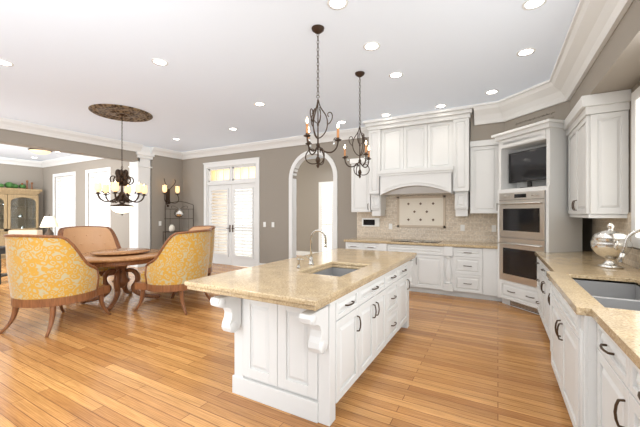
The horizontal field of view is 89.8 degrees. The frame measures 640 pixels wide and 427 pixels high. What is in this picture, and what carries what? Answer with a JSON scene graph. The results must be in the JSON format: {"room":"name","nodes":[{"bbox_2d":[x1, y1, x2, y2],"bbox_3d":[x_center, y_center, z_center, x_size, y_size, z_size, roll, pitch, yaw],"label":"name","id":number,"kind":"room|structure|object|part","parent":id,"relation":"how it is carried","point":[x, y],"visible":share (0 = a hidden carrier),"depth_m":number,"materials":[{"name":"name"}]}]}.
{"room":"kitchen","nodes":[
{"label":"kitchen","id":0,"kind":"room"},
{"bbox_2d":[0,163,42,229],"bbox_3d":[-12.543,-0.200,7.239,0.160,3.300,10.500,0,0,29],"label":"wall","id":1,"kind":"structure","parent":0,"point":[40,178],"depth_m":11.19,"materials":[{"name":"beige paint"}]},
{"bbox_2d":[43,158,128,247],"bbox_3d":[-7.563,-0.200,10.366,5.480,3.300,0.200,0,0,29],"label":"wall","id":2,"kind":"structure","parent":0,"point":[119,223],"depth_m":10.27,"materials":[{"name":"beige paint"}]},
{"bbox_2d":[0,129,139,161],"bbox_3d":[-7.505,-1.630,4.303,0.300,0.440,10.250,0,0,29],"label":"header","id":3,"kind":"object","parent":2,"relation":"attached to","point":[16,138],"visible":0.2,"depth_m":7.18,"materials":[{"name":"beige paint"}]},
{"bbox_2d":[53,167,110,234],"bbox_3d":[-7.747,-0.135,10.363,3.640,2.470,0.120,0,0,29],"label":"window","id":4,"kind":"structure","parent":2,"relation":"in","point":[66,218],"depth_m":10.14,"materials":[{"name":"white"}]},
{"bbox_2d":[0,0,632,167],"bbox_3d":[-5.533,-1.698,3.982,15.260,0.300,11.600,0,0,29],"label":"crown molding","id":5,"kind":"structure","parent":2,"relation":"attached to","point":[593,25],"depth_m":4.98,"materials":[{"name":"white"}]},
{"bbox_2d":[150,155,182,248],"bbox_3d":[-4.559,-0.200,9.473,0.160,3.300,1.050,0,0,29],"label":"wall","id":6,"kind":"structure","parent":0,"point":[169,170],"depth_m":9.33,"materials":[{"name":"beige paint"}]},
{"bbox_2d":[162,178,179,206],"bbox_3d":[-4.389,-0.603,9.384,0.246,0.820,0.547,0,0,29],"label":"wall sconce","id":7,"kind":"object","parent":6,"relation":"attached to","point":[166,191],"visible":1,"depth_m":9.41,"materials":[{"name":"beige glass"}]},
{"bbox_2d":[183,137,368,263],"bbox_3d":[-0.002,-0.200,7.639,10.190,3.300,0.160,0,0,29],"label":"wall","id":8,"kind":"structure","parent":0,"point":[275,165],"depth_m":8.16,"materials":[{"name":"beige paint"}]},
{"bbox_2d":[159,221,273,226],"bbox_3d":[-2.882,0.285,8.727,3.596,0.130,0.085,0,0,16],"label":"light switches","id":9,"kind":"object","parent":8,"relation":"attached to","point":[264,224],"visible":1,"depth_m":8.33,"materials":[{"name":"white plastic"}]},
{"bbox_2d":[203,157,259,266],"bbox_3d":[-2.462,-0.013,8.975,2.110,2.925,0.188,0,0,29],"label":"french door","id":10,"kind":"structure","parent":8,"relation":"in","point":[229,254],"depth_m":8.87,"materials":[{"name":"white wood"}]},
{"bbox_2d":[289,150,337,258],"bbox_3d":[-0.148,-0.033,7.706,1.330,2.965,0.182,0,0,29],"label":"arch","id":11,"kind":"object","parent":8,"relation":"attached to","point":[299,159],"visible":0.81,"depth_m":7.89,"materials":[{"name":"white wood"}]},
{"bbox_2d":[352,157,375,212],"bbox_3d":[0.928,-0.590,6.827,0.425,1.121,0.353,0,0,29],"label":"upper cabinet","id":12,"kind":"object","parent":8,"relation":"attached to","point":[359,185],"depth_m":6.67,"materials":[{"name":"white wood"}]},
{"bbox_2d":[368,193,387,208],"bbox_3d":[1.211,-0.230,6.641,0.200,0.321,0.403,0,0,29],"label":"corbel","id":13,"kind":"object","parent":8,"relation":"attached to","point":[375,200],"depth_m":6.50,"materials":[{"name":"white wood"}]},
{"bbox_2d":[368,125,391,196],"bbox_3d":[1.223,-1.065,6.601,0.299,1.349,0.463,0,0,29],"label":"upper cabinet","id":14,"kind":"object","parent":8,"relation":"attached to","point":[376,132],"depth_m":6.40,"materials":[{"name":"white wood"}]},
{"bbox_2d":[448,113,471,192],"bbox_3d":[2.562,-1.065,5.858,0.319,1.349,0.463,0,0,29],"label":"upper cabinet","id":15,"kind":"object","parent":8,"relation":"attached to","point":[459,143],"depth_m":5.66,"materials":[{"name":"white wood"}]},
{"bbox_2d":[452,193,467,208],"bbox_3d":[2.602,-0.230,5.870,0.220,0.321,0.403,0,0,29],"label":"corbel","id":16,"kind":"object","parent":8,"relation":"attached to","point":[459,200],"depth_m":5.71,"materials":[{"name":"white wood"}]},
{"bbox_2d":[468,139,498,212],"bbox_3d":[2.938,-0.633,5.713,0.460,1.267,0.353,0,0,29],"label":"upper cabinet","id":17,"kind":"object","parent":8,"relation":"attached to","point":[483,198],"depth_m":5.56,"materials":[{"name":"white wood"}]},
{"bbox_2d":[0,255,572,426],"bbox_3d":[-3.551,1.500,5.970,20.000,0.100,17.000,0,0,29],"label":"floor","id":18,"kind":"structure","parent":0,"point":[163,360],"depth_m":2.96,"materials":[{"name":"brown wood"}]},
{"bbox_2d":[0,246,7,284],"bbox_3d":[-6.340,1.070,7.230,0.400,0.760,1.500,0,0,29],"label":"console table","id":19,"kind":"object","parent":18,"relation":"on","point":[2,249],"visible":0.08,"depth_m":6.58,"materials":[{"name":"black paint"}]},
{"bbox_2d":[40,214,58,234],"bbox_3d":[-6.243,0.353,7.405,0.340,0.670,0.340,0,0,29],"label":"table lamp","id":20,"kind":"object","parent":19,"relation":"on","point":[49,221],"visible":0.65,"depth_m":7.33,"materials":[{"name":"white fabric"}]},
{"bbox_2d":[0,187,41,258],"bbox_3d":[-10.302,0.310,10.513,0.580,2.281,1.780,0,0,29],"label":"hutch","id":21,"kind":"object","parent":18,"relation":"on","point":[19,208],"visible":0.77,"depth_m":10.67,"materials":[{"name":"brown wood"}]},
{"bbox_2d":[0,180,32,188],"bbox_3d":[-10.354,-0.983,10.521,0.349,0.300,1.481,0,0,29],"label":"decor","id":22,"kind":"object","parent":21,"relation":"on","point":[13,185],"visible":0.88,"depth_m":10.74,"materials":[{"name":"green"}]},
{"bbox_2d":[8,230,42,234],"bbox_3d":[-8.372,0.960,9.433,0.880,0.980,0.820,0,0,-1],"label":"armchair","id":23,"kind":"object","parent":18,"relation":"on","point":[34,232],"visible":0.04,"depth_m":9.03,"materials":[{"name":"beige fabric"}]},
{"bbox_2d":[0,234,110,336],"bbox_3d":[-3.465,0.851,4.253,1.036,1.219,1.077,0,0,29],"label":"dining chair","id":24,"kind":"object","parent":18,"relation":"on","point":[51,272],"visible":0.98,"depth_m":3.84,"materials":[{"name":"fabric"}]},
{"bbox_2d":[57,226,120,276],"bbox_3d":[-4.218,0.851,5.944,0.995,1.219,0.991,0,0,29],"label":"dining chair","id":25,"kind":"object","parent":18,"relation":"on","point":[84,239],"visible":0.29,"depth_m":6.22,"materials":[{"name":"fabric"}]},
{"bbox_2d":[80,248,159,310],"bbox_3d":[-3.288,1.032,5.310,1.440,0.835,1.440,0,0,29],"label":"dining table","id":26,"kind":"object","parent":18,"relation":"on","point":[120,260],"visible":0.92,"depth_m":5.09,"materials":[{"name":"brown wood"}]},
{"bbox_2d":[128,146,154,266],"bbox_3d":[-4.996,-0.200,8.932,0.520,3.300,0.500,0,0,29],"label":"column","id":27,"kind":"structure","parent":18,"relation":"on","point":[139,218],"depth_m":8.80,"materials":[{"name":"white"}]},
{"bbox_2d":[133,229,211,314],"bbox_3d":[-2.236,0.851,5.027,1.041,1.219,1.002,0,0,29],"label":"dining chair","id":28,"kind":"object","parent":18,"relation":"on","point":[176,262],"visible":0.98,"depth_m":4.62,"materials":[{"name":"fabric"}]},
{"bbox_2d":[163,201,193,243],"bbox_3d":[-4.074,0.546,9.255,0.778,1.808,0.316,0,0,-16],"label":"rack","id":29,"kind":"object","parent":18,"relation":"on","point":[179,213],"visible":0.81,"depth_m":9.30,"materials":[{"name":"grey metal"}]},
{"bbox_2d":[173,225,215,297],"bbox_3d":[-2.526,0.851,6.106,1.007,1.219,1.046,0,0,29],"label":"dining chair","id":30,"kind":"object","parent":18,"relation":"on","point":[212,228],"visible":0.1,"depth_m":6.12,"materials":[{"name":"fabric"}]},
{"bbox_2d":[210,260,413,426],"bbox_3d":[0.240,1.022,3.360,0.927,0.855,2.744,0,0,29],"label":"kitchen island","id":31,"kind":"object","parent":18,"relation":"on","point":[310,365],"depth_m":2.43,"materials":[{"name":"white wood"}]},
{"bbox_2d":[184,248,416,310],"bbox_3d":[0.124,0.562,3.430,1.192,0.065,2.760,0,0,29],"label":"island countertop","id":32,"kind":"structure","parent":31,"relation":"on","point":[286,282],"depth_m":2.62,"materials":[{"name":"stone"}]},
{"bbox_2d":[297,229,326,267],"bbox_3d":[-0.080,0.345,3.183,0.214,0.366,0.287,0,0,29],"label":"island faucet","id":33,"kind":"object","parent":32,"relation":"on","point":[310,259],"visible":1,"depth_m":3.28,"materials":[{"name":"silver metal"}]},
{"bbox_3d":[0.155,0.702,3.127,0.464,0.211,0.744,0,0,29],"label":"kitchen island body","id":34,"kind":"part","parent":31,"relation":"part of","materials":[{"name":"grey metal"}]},
{"bbox_2d":[344,241,355,248],"bbox_3d":[0.851,1.012,6.715,0.419,0.874,0.623,0,0,29],"label":"base cabinet","id":35,"kind":"object","parent":18,"relation":"on","point":[349,244],"depth_m":6.49,"materials":[{"name":"white wood"}]},
{"bbox_2d":[356,241,387,250],"bbox_3d":[1.172,1.012,6.527,0.559,0.874,0.641,0,0,29],"label":"base cabinet","id":36,"kind":"object","parent":18,"relation":"on","point":[363,245],"depth_m":6.26,"materials":[{"name":"white wood"}]},
{"bbox_2d":[388,245,451,295],"bbox_3d":[1.871,1.012,6.139,1.300,0.874,0.641,0,0,29],"label":"base cabinet","id":37,"kind":"object","parent":18,"relation":"on","point":[431,270],"depth_m":5.74,"materials":[{"name":"white wood"}]},
{"bbox_2d":[344,237,497,248],"bbox_3d":[2.126,0.552,5.995,3.396,0.046,0.647,0,0,29],"label":"countertop","id":38,"kind":"structure","parent":37,"relation":"on","point":[391,240],"depth_m":5.87,"materials":[{"name":"beige stone"}]},
{"bbox_2d":[452,245,483,298],"bbox_3d":[2.587,1.012,5.742,0.598,0.874,0.641,0,0,29],"label":"base cabinet","id":39,"kind":"object","parent":18,"relation":"on","point":[467,261],"depth_m":5.45,"materials":[{"name":"white wood"}]},
{"bbox_2d":[484,249,499,300],"bbox_3d":[2.950,1.012,5.551,0.222,0.874,0.623,0,0,29],"label":"base cabinet","id":40,"kind":"object","parent":18,"relation":"on","point":[490,255],"depth_m":5.29,"materials":[{"name":"white wood"}]},
{"bbox_2d":[491,119,581,314],"bbox_3d":[3.249,0.091,4.846,0.696,2.717,0.980,0,0,-16],"label":"oven cabinet","id":41,"kind":"object","parent":18,"relation":"on","point":[533,214],"visible":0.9,"depth_m":4.65,"materials":[{"name":"white painted wood"}]},
{"bbox_2d":[536,257,538,311],"bbox_3d":[3.213,1.012,4.077,0.708,0.874,0.605,0,0,29],"label":"base cabinet","id":42,"kind":"object","parent":18,"relation":"on","point":[537,262],"depth_m":4.38,"materials":[{"name":"white wood"}]},
{"bbox_2d":[539,261,546,331],"bbox_3d":[2.925,1.012,3.558,0.708,0.874,0.699,0,0,29],"label":"base cabinet","id":43,"kind":"object","parent":18,"relation":"on","point":[542,268],"depth_m":3.87,"materials":[{"name":"white wood"}]},
{"bbox_2d":[547,277,639,426],"bbox_3d":[2.130,1.012,2.192,0.773,0.874,1.418,0,0,29],"label":"base cabinet","id":44,"kind":"object","parent":18,"relation":"on","point":[572,338],"depth_m":2.16,"materials":[{"name":"white wood"}]},
{"bbox_2d":[535,249,639,372],"bbox_3d":[1.752,0.552,1.535,0.797,0.046,7.384,0,0,29],"label":"countertop","id":45,"kind":"structure","parent":44,"relation":"on","point":[562,267],"depth_m":2.27,"materials":[{"name":"beige stone"}]},
{"bbox_2d":[590,223,632,268],"bbox_3d":[2.860,0.309,3.159,0.312,0.438,0.439,0,0,29],"label":"tureen","id":46,"kind":"object","parent":45,"relation":"on","point":[608,244],"visible":0.92,"depth_m":3.09,"materials":[{"name":"silver metal"}]},
{"bbox_2d":[617,229,639,262],"bbox_3d":[2.470,0.323,2.480,0.284,0.412,0.132,0,0,29],"label":"sink faucet","id":47,"kind":"object","parent":45,"relation":"on","point":[623,251],"visible":1,"depth_m":2.49,"materials":[{"name":"silver metal"}]},
{"bbox_2d":[595,325,618,426],"bbox_3d":[1.708,1.012,1.363,0.708,0.874,0.559,0,0,29],"label":"base cabinet","id":48,"kind":"object","parent":18,"relation":"on","point":[606,351],"depth_m":1.63,"materials":[{"name":"white wood"}]},
{"bbox_2d":[619,353,639,426],"bbox_3d":[1.494,1.012,0.977,0.708,0.874,0.559,0,0,29],"label":"base cabinet","id":49,"kind":"object","parent":18,"relation":"on","point":[629,377],"depth_m":1.35,"materials":[{"name":"white wood"}]},
{"bbox_2d":[0,0,579,160],"bbox_3d":[-3.551,-1.900,5.970,20.000,0.100,17.000,0,0,29],"label":"ceiling","id":50,"kind":"structure","parent":0,"point":[222,72],"depth_m":3.93,"materials":[{"name":"white paint"}]},
{"bbox_2d":[0,59,13,66],"bbox_3d":[-3.864,-1.846,3.944,0.187,0.006,0.140,0,0,29],"label":"recessed light","id":51,"kind":"object","parent":50,"relation":"in","point":[2,62],"depth_m":3.95,"materials":[{"name":"white"}]},
{"bbox_2d":[28,148,52,154],"bbox_3d":[-7.896,-1.758,9.064,0.550,0.180,0.550,0,0,29],"label":"flush ceiling light","id":52,"kind":"object","parent":50,"relation":"attached to","point":[39,151],"visible":0.67,"depth_m":8.94,"materials":[{"name":"beige glass"}]},
{"bbox_2d":[88,104,152,214],"bbox_3d":[-3.643,-0.913,5.907,1.008,1.900,1.008,0,0,29],"label":"dining chandelier","id":53,"kind":"object","parent":50,"relation":"hanging from","point":[121,113],"visible":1,"depth_m":5.84,"materials":[{"name":"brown metal"}]},
{"bbox_3d":[-3.643,-1.354,5.907,0.130,0.989,0.127,0,0,29],"label":"chain","id":54,"kind":"part","parent":53,"relation":"part of","materials":[{"name":"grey metal"}]},
{"bbox_2d":[151,58,167,65],"bbox_3d":[-1.950,-1.846,3.912,0.183,0.006,0.187,0,0,29],"label":"recessed light","id":55,"kind":"object","parent":50,"relation":"in","point":[160,62],"depth_m":3.92,"materials":[{"name":"white"}]},
{"bbox_2d":[254,102,264,105],"bbox_3d":[-1.016,-1.846,5.412,0.183,0.006,0.181,0,0,29],"label":"recessed light","id":56,"kind":"object","parent":50,"relation":"in","point":[257,103],"depth_m":5.43,"materials":[{"name":"white"}]},
{"bbox_2d":[303,24,340,167],"bbox_3d":[-0.042,-1.149,3.158,0.418,1.398,0.375,0,0,29],"label":"light","id":57,"kind":"object","parent":50,"relation":"hanging from","point":[317,29],"visible":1,"depth_m":3.19,"materials":[{"name":"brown metal"}]},
{"bbox_3d":[-0.021,-1.510,3.201,0.130,0.676,0.127,0,0,29],"label":"chain","id":58,"kind":"part","parent":57,"relation":"part of","materials":[{"name":"grey metal"}]},
{"bbox_2d":[327,0,348,9],"bbox_3d":[0.161,-1.846,2.824,0.183,0.006,0.166,0,0,29],"label":"recessed light","id":59,"kind":"object","parent":50,"relation":"in","point":[334,4],"depth_m":2.84,"materials":[{"name":"white"}]},
{"bbox_2d":[342,71,370,177],"bbox_3d":[0.513,-1.154,4.260,0.404,1.388,0.406,0,0,29],"label":"light","id":60,"kind":"object","parent":50,"relation":"hanging from","point":[359,74],"visible":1,"depth_m":4.22,"materials":[{"name":"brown metal"}]},
{"bbox_3d":[0.524,-1.516,4.226,0.130,0.665,0.127,0,0,29],"label":"chain","id":61,"kind":"part","parent":60,"relation":"part of","materials":[{"name":"grey metal"}]},
{"bbox_2d":[363,42,379,50],"bbox_3d":[0.571,-1.846,3.541,0.176,0.006,0.188,0,0,29],"label":"recessed light","id":62,"kind":"object","parent":50,"relation":"in","point":[373,46],"depth_m":3.55,"materials":[{"name":"white"}]},
{"bbox_2d":[389,72,402,77],"bbox_3d":[1.013,-1.846,4.276,0.177,0.006,0.191,0,0,29],"label":"recessed light","id":63,"kind":"object","parent":50,"relation":"in","point":[395,74],"depth_m":4.29,"materials":[{"name":"white"}]},
{"bbox_2d":[435,104,446,107],"bbox_3d":[2.075,-1.846,5.514,0.182,0.006,0.188,0,0,29],"label":"recessed light","id":64,"kind":"object","parent":50,"relation":"in","point":[441,105],"depth_m":5.53,"materials":[{"name":"white"}]},
{"bbox_2d":[485,90,498,94],"bbox_3d":[2.613,-1.846,4.878,0.175,0.006,0.190,0,0,29],"label":"recessed light","id":65,"kind":"object","parent":50,"relation":"in","point":[489,92],"depth_m":4.89,"materials":[{"name":"white"}]},
{"bbox_2d":[516,48,535,56],"bbox_3d":[2.354,-1.846,3.670,0.184,0.006,0.194,0,0,29],"label":"recessed light","id":66,"kind":"object","parent":50,"relation":"in","point":[525,52],"depth_m":3.68,"materials":[{"name":"white"}]},
{"bbox_2d":[522,0,546,9],"bbox_3d":[1.886,-1.846,2.826,0.180,0.006,0.172,0,0,29],"label":"recessed light","id":67,"kind":"object","parent":50,"relation":"in","point":[529,4],"depth_m":2.84,"materials":[{"name":"white"}]},
{"bbox_2d":[296,158,332,251],"bbox_3d":[1.535,-0.200,9.988,11.000,3.300,0.160,0,0,29],"label":"wall","id":68,"kind":"structure","parent":0,"point":[309,177],"depth_m":10.95,"materials":[{"name":"beige paint"}]},
{"bbox_2d":[296,251,317,255],"bbox_3d":[-0.345,1.375,10.929,6.800,0.150,0.018,0,0,29],"label":"baseboard","id":69,"kind":"structure","parent":68,"relation":"attached to","point":[302,253],"depth_m":11.04,"materials":[{"name":"white wood"}]},
{"bbox_2d":[319,181,332,251],"bbox_3d":[0.427,0.200,10.465,1.100,2.500,0.074,0,0,29],"label":"window","id":70,"kind":"structure","parent":68,"relation":"in","point":[326,208],"depth_m":10.58,"materials":[{"name":"white"}]},
{"bbox_2d":[470,0,639,140],"bbox_3d":[0.724,-1.560,0.518,1.614,0.579,11.589,0,0,29],"label":"wall","id":71,"kind":"structure","parent":0,"point":[615,66],"depth_m":3.06,"materials":[{"name":"beige paint"}]},
{"bbox_2d":[582,81,639,250],"bbox_3d":[1.537,-0.200,0.154,0.160,3.300,11.760,0,0,29],"label":"wall","id":72,"kind":"structure","parent":0,"point":[586,232],"depth_m":4.69,"materials":[{"name":"beige paint"}]},
{"bbox_2d":[567,101,630,216],"bbox_3d":[3.304,-0.570,3.865,0.343,1.161,1.076,0,0,29],"label":"upper cabinet","id":73,"kind":"object","parent":72,"relation":"attached to","point":[598,139],"depth_m":3.43,"materials":[{"name":"white wood"}]},
{"bbox_2d":[631,86,639,248],"bbox_3d":[2.581,-0.435,2.239,0.030,1.530,2.220,0,0,29],"label":"kitchen window","id":74,"kind":"structure","parent":72,"relation":"in","point":[635,162],"depth_m":3.12,"materials":[{"name":"white"}]},
{"label":"outside","id":75,"kind":"structure","parent":0,"visible":0},
{"bbox_2d":[62,173,107,218],"bbox_3d":[-7.627,-0.060,10.579,4.000,3.020,0.010,0,0,29],"label":"window panes","id":76,"kind":"structure","parent":75,"point":[95,200],"depth_m":11.12,"materials":[{"name":"white"}]},
{"bbox_2d":[212,167,254,255],"bbox_3d":[-2.342,0.060,9.193,2.450,3.180,0.010,0,0,29],"label":"pane","id":77,"kind":"structure","parent":75,"point":[244,172],"depth_m":9.37,"materials":[{"name":"white"}]}
]}

